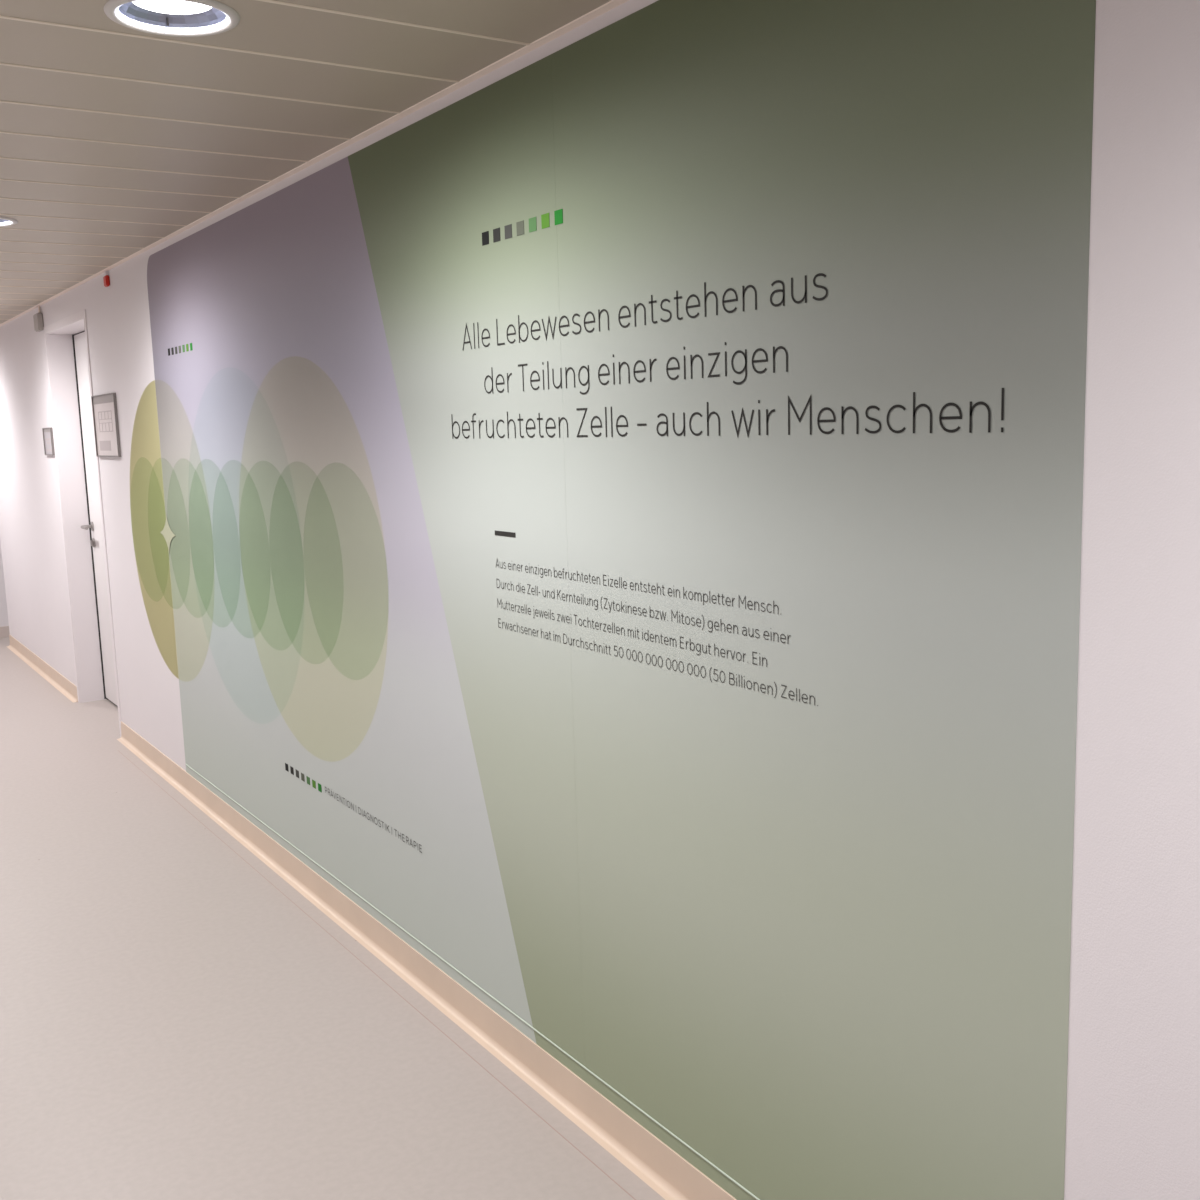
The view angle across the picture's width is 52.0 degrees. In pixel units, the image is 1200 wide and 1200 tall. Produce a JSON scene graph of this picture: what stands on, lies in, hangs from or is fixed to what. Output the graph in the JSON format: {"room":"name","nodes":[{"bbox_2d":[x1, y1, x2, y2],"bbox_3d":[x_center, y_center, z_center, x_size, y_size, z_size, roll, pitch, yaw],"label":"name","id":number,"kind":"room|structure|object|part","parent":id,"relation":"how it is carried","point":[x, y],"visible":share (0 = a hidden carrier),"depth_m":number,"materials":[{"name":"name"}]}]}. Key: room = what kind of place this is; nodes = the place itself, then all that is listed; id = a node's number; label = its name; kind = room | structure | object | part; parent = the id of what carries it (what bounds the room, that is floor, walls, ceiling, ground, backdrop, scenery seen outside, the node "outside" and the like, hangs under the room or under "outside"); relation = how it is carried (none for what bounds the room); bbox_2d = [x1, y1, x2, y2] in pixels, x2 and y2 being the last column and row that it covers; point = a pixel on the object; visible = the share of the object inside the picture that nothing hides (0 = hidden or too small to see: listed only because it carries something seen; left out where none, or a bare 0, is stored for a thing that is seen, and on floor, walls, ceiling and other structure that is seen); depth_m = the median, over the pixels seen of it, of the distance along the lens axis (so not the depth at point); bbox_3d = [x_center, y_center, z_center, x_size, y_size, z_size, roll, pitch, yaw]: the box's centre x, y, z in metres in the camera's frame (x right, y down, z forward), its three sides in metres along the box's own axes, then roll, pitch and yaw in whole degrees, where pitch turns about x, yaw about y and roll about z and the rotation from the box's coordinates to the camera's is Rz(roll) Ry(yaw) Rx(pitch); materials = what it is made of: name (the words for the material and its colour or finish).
{"room":"hospital corridor","nodes":[
{"label":"hospital corridor","id":0,"kind":"room"},
{"bbox_2d":[0,541,8,626],"bbox_3d":[-4.702,-0.990,9.500,3.980,2.558,0.200,-7,10,-33],"label":"wall","id":1,"kind":"structure","parent":0,"point":[3,604],"depth_m":9.54,"materials":[{"name":"white paint"}]},
{"bbox_2d":[0,626,9,637],"bbox_3d":[-4.607,0.244,9.591,3.580,0.085,0.010,-7,10,-33],"label":"baseboard","id":2,"kind":"structure","parent":1,"relation":"attached to","point":[4,630],"depth_m":9.57,"materials":[{"name":"beige"}]},
{"bbox_2d":[0,0,610,323],"bbox_3d":[-1.044,-1.427,3.880,3.980,0.302,13.450,-7,10,-33],"label":"ceiling","id":3,"kind":"structure","parent":0,"point":[115,138],"depth_m":2.74,"materials":[{"name":"grey metal"}]},
{"bbox_3d":[-4.271,-1.640,7.014,1.697,0.012,0.294,-7,10,-33],"label":"panel","id":4,"kind":"part","parent":3,"relation":"part of","materials":[{"name":"metal"}]},
{"bbox_2d":[0,216,17,226],"bbox_3d":[-2.097,-1.332,4.154,0.230,0.106,0.230,-7,10,-33],"label":"recessed light","id":5,"kind":"object","parent":3,"relation":"in","point":[4,221],"visible":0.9,"depth_m":4.22,"materials":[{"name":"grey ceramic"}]},
{"bbox_3d":[-4.104,-1.609,6.767,1.697,0.012,0.294,-7,10,-33],"label":"panel","id":6,"kind":"part","parent":3,"relation":"part of","materials":[{"name":"metal"}]},
{"bbox_3d":[-3.937,-1.578,6.520,1.697,0.012,0.294,-7,10,-33],"label":"panel","id":7,"kind":"part","parent":3,"relation":"part of","materials":[{"name":"metal"}]},
{"bbox_3d":[-3.769,-1.547,6.273,1.697,0.012,0.294,-7,10,-33],"label":"panel","id":8,"kind":"part","parent":3,"relation":"part of","materials":[{"name":"metal"}]},
{"bbox_3d":[-3.602,-1.517,6.026,1.697,0.012,0.294,-7,10,-33],"label":"panel","id":9,"kind":"part","parent":3,"relation":"part of","materials":[{"name":"metal"}]},
{"bbox_3d":[-3.435,-1.486,5.779,1.697,0.012,0.294,-7,10,-33],"label":"panel","id":10,"kind":"part","parent":3,"relation":"part of","materials":[{"name":"metal"}]},
{"bbox_3d":[-3.268,-1.455,5.531,1.697,0.012,0.294,-7,10,-33],"label":"panel","id":11,"kind":"part","parent":3,"relation":"part of","materials":[{"name":"metal"}]},
{"bbox_3d":[-3.101,-1.424,5.284,1.697,0.012,0.294,-7,10,-33],"label":"panel","id":12,"kind":"part","parent":3,"relation":"part of","materials":[{"name":"metal"}]},
{"bbox_3d":[-2.933,-1.394,5.037,1.697,0.012,0.294,-7,10,-33],"label":"panel","id":13,"kind":"part","parent":3,"relation":"part of","materials":[{"name":"metal"}]},
{"bbox_3d":[-2.766,-1.363,4.790,1.697,0.012,0.294,-7,10,-33],"label":"panel","id":14,"kind":"part","parent":3,"relation":"part of","materials":[{"name":"metal"}]},
{"bbox_3d":[-2.599,-1.332,4.543,1.697,0.012,0.294,-7,10,-33],"label":"panel","id":15,"kind":"part","parent":3,"relation":"part of","materials":[{"name":"metal"}]},
{"bbox_3d":[-2.432,-1.301,4.295,1.697,0.012,0.294,-7,10,-33],"label":"panel","id":16,"kind":"part","parent":3,"relation":"part of","materials":[{"name":"metal"}]},
{"bbox_3d":[-2.265,-1.270,4.048,1.697,0.012,0.294,-7,10,-33],"label":"panel","id":17,"kind":"part","parent":3,"relation":"part of","materials":[{"name":"metal"}]},
{"bbox_3d":[-2.098,-1.240,3.801,1.697,0.012,0.294,-7,10,-33],"label":"panel","id":18,"kind":"part","parent":3,"relation":"part of","materials":[{"name":"metal"}]},
{"bbox_3d":[-1.930,-1.209,3.554,1.697,0.012,0.294,-7,10,-33],"label":"panel","id":19,"kind":"part","parent":3,"relation":"part of","materials":[{"name":"metal"}]},
{"bbox_3d":[-1.763,-1.178,3.307,1.697,0.012,0.294,-7,10,-33],"label":"panel","id":20,"kind":"part","parent":3,"relation":"part of","materials":[{"name":"metal"}]},
{"bbox_3d":[-1.596,-1.147,3.059,1.697,0.012,0.294,-7,10,-33],"label":"panel","id":21,"kind":"part","parent":3,"relation":"part of","materials":[{"name":"metal"}]},
{"bbox_2d":[103,0,239,36],"bbox_3d":[-0.759,-1.086,2.176,0.230,0.106,0.230,-7,10,-33],"label":"recessed light","id":22,"kind":"object","parent":3,"relation":"in","point":[178,18],"visible":1,"depth_m":2.23,"materials":[{"name":"white metal"}]},
{"bbox_2d":[133,0,211,14],"bbox_3d":[-0.759,-1.063,2.180,0.148,0.008,0.148,-7,10,-33],"label":"diffuser","id":23,"kind":"object","parent":22,"relation":"attached to","point":[141,7],"depth_m":2.21,"materials":[{"name":"white plastic"}]},
{"bbox_3d":[-1.429,-1.117,2.812,1.697,0.012,0.294,-7,10,-33],"label":"panel","id":24,"kind":"part","parent":3,"relation":"part of","materials":[{"name":"metal"}]},
{"bbox_3d":[-1.262,-1.086,2.565,1.697,0.012,0.294,-7,10,-33],"label":"panel","id":25,"kind":"part","parent":3,"relation":"part of","materials":[{"name":"metal"}]},
{"bbox_3d":[-1.094,-1.055,2.318,1.697,0.012,0.294,-7,10,-33],"label":"panel","id":26,"kind":"part","parent":3,"relation":"part of","materials":[{"name":"metal"}]},
{"bbox_3d":[-0.927,-1.024,2.071,1.697,0.012,0.294,-7,10,-33],"label":"panel","id":27,"kind":"part","parent":3,"relation":"part of","materials":[{"name":"metal"}]},
{"bbox_3d":[-0.760,-0.994,1.824,1.697,0.012,0.294,-7,10,-33],"label":"panel","id":28,"kind":"part","parent":3,"relation":"part of","materials":[{"name":"metal"}]},
{"bbox_2d":[0,637,664,1199],"bbox_3d":[-0.971,1.004,4.232,3.980,0.101,13.450,-7,10,-33],"label":"floor","id":29,"kind":"structure","parent":0,"point":[174,1025],"depth_m":3.14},
{"bbox_2d":[0,0,1199,1199],"bbox_3d":[-0.803,-0.295,3.886,0.300,2.558,12.560,-7,10,-33],"label":"wall","id":30,"kind":"structure","parent":0,"point":[1133,1103],"depth_m":1.51,"materials":[{"name":"white paint"}]},
{"bbox_2d":[33,306,43,331],"bbox_3d":[-3.149,-1.577,6.892,0.030,0.135,0.130,-7,10,-33],"label":"junction box","id":31,"kind":"object","parent":30,"relation":"attached to","point":[38,317],"visible":1,"depth_m":6.85,"materials":[{"name":"grey plastic"}]},
{"bbox_2d":[6,634,77,702],"bbox_3d":[-3.725,0.426,8.142,0.032,0.088,2.437,-7,10,-33],"label":"baseboard","id":32,"kind":"structure","parent":30,"relation":"attached to","point":[67,688],"depth_m":7.96,"materials":[{"name":"beige plastic"}]},
{"bbox_2d":[42,427,54,454],"bbox_3d":[-3.169,-0.910,7.064,0.013,0.157,0.240,-7,10,-33],"label":"plate","id":33,"kind":"object","parent":30,"relation":"attached to","point":[48,440],"visible":1,"depth_m":7.06,"materials":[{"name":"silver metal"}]},
{"bbox_2d":[43,309,121,736],"bbox_3d":[-2.669,-0.419,6.618,0.235,2.134,1.082,-7,10,-33],"label":"door","id":34,"kind":"structure","parent":30,"relation":"in","point":[66,339],"depth_m":6.96,"materials":[{"name":"white laminate"}]},
{"bbox_3d":[-2.884,-0.411,6.932,0.070,0.052,0.156,-7,10,-33],"label":"handle","id":35,"kind":"part","parent":34,"relation":"part of","materials":[{"name":"silver metal"}]},
{"bbox_2d":[91,393,120,456],"bbox_3d":[-2.343,-0.826,5.831,0.013,0.293,0.460,-7,10,-33],"label":"framed notice","id":36,"kind":"object","parent":30,"relation":"attached to","point":[104,406],"visible":1,"depth_m":5.82,"materials":[{"name":"white paper"}]},
{"bbox_2d":[103,271,109,286],"bbox_3d":[-2.214,-1.440,5.514,0.017,0.066,0.050,-7,10,-33],"label":"indicator","id":37,"kind":"object","parent":30,"relation":"attached to","point":[106,278],"visible":1,"depth_m":5.50,"materials":[{"name":"red plastic"}]},
{"bbox_2d":[0,0,628,326],"bbox_3d":[-0.967,-1.260,3.655,0.024,0.032,12.560,-7,10,-33],"label":"trim","id":38,"kind":"structure","parent":30,"relation":"attached to","point":[612,4],"depth_m":2.96,"materials":[{"name":"beige paint"}]},
{"bbox_2d":[117,721,736,1199],"bbox_3d":[0.075,1.125,2.523,0.032,0.088,9.043,-7,10,-33],"label":"baseboard","id":39,"kind":"structure","parent":30,"relation":"attached to","point":[655,1163],"depth_m":3.12,"materials":[{"name":"beige plastic"}]},
{"bbox_2d":[147,0,1095,1199],"bbox_3d":[-0.773,-0.132,3.594,0.003,2.144,4.942,-7,10,-33],"label":"wall mural","id":40,"kind":"object","parent":30,"relation":"attached to","point":[622,531],"visible":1,"depth_m":2.18,"materials":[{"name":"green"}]}
]}

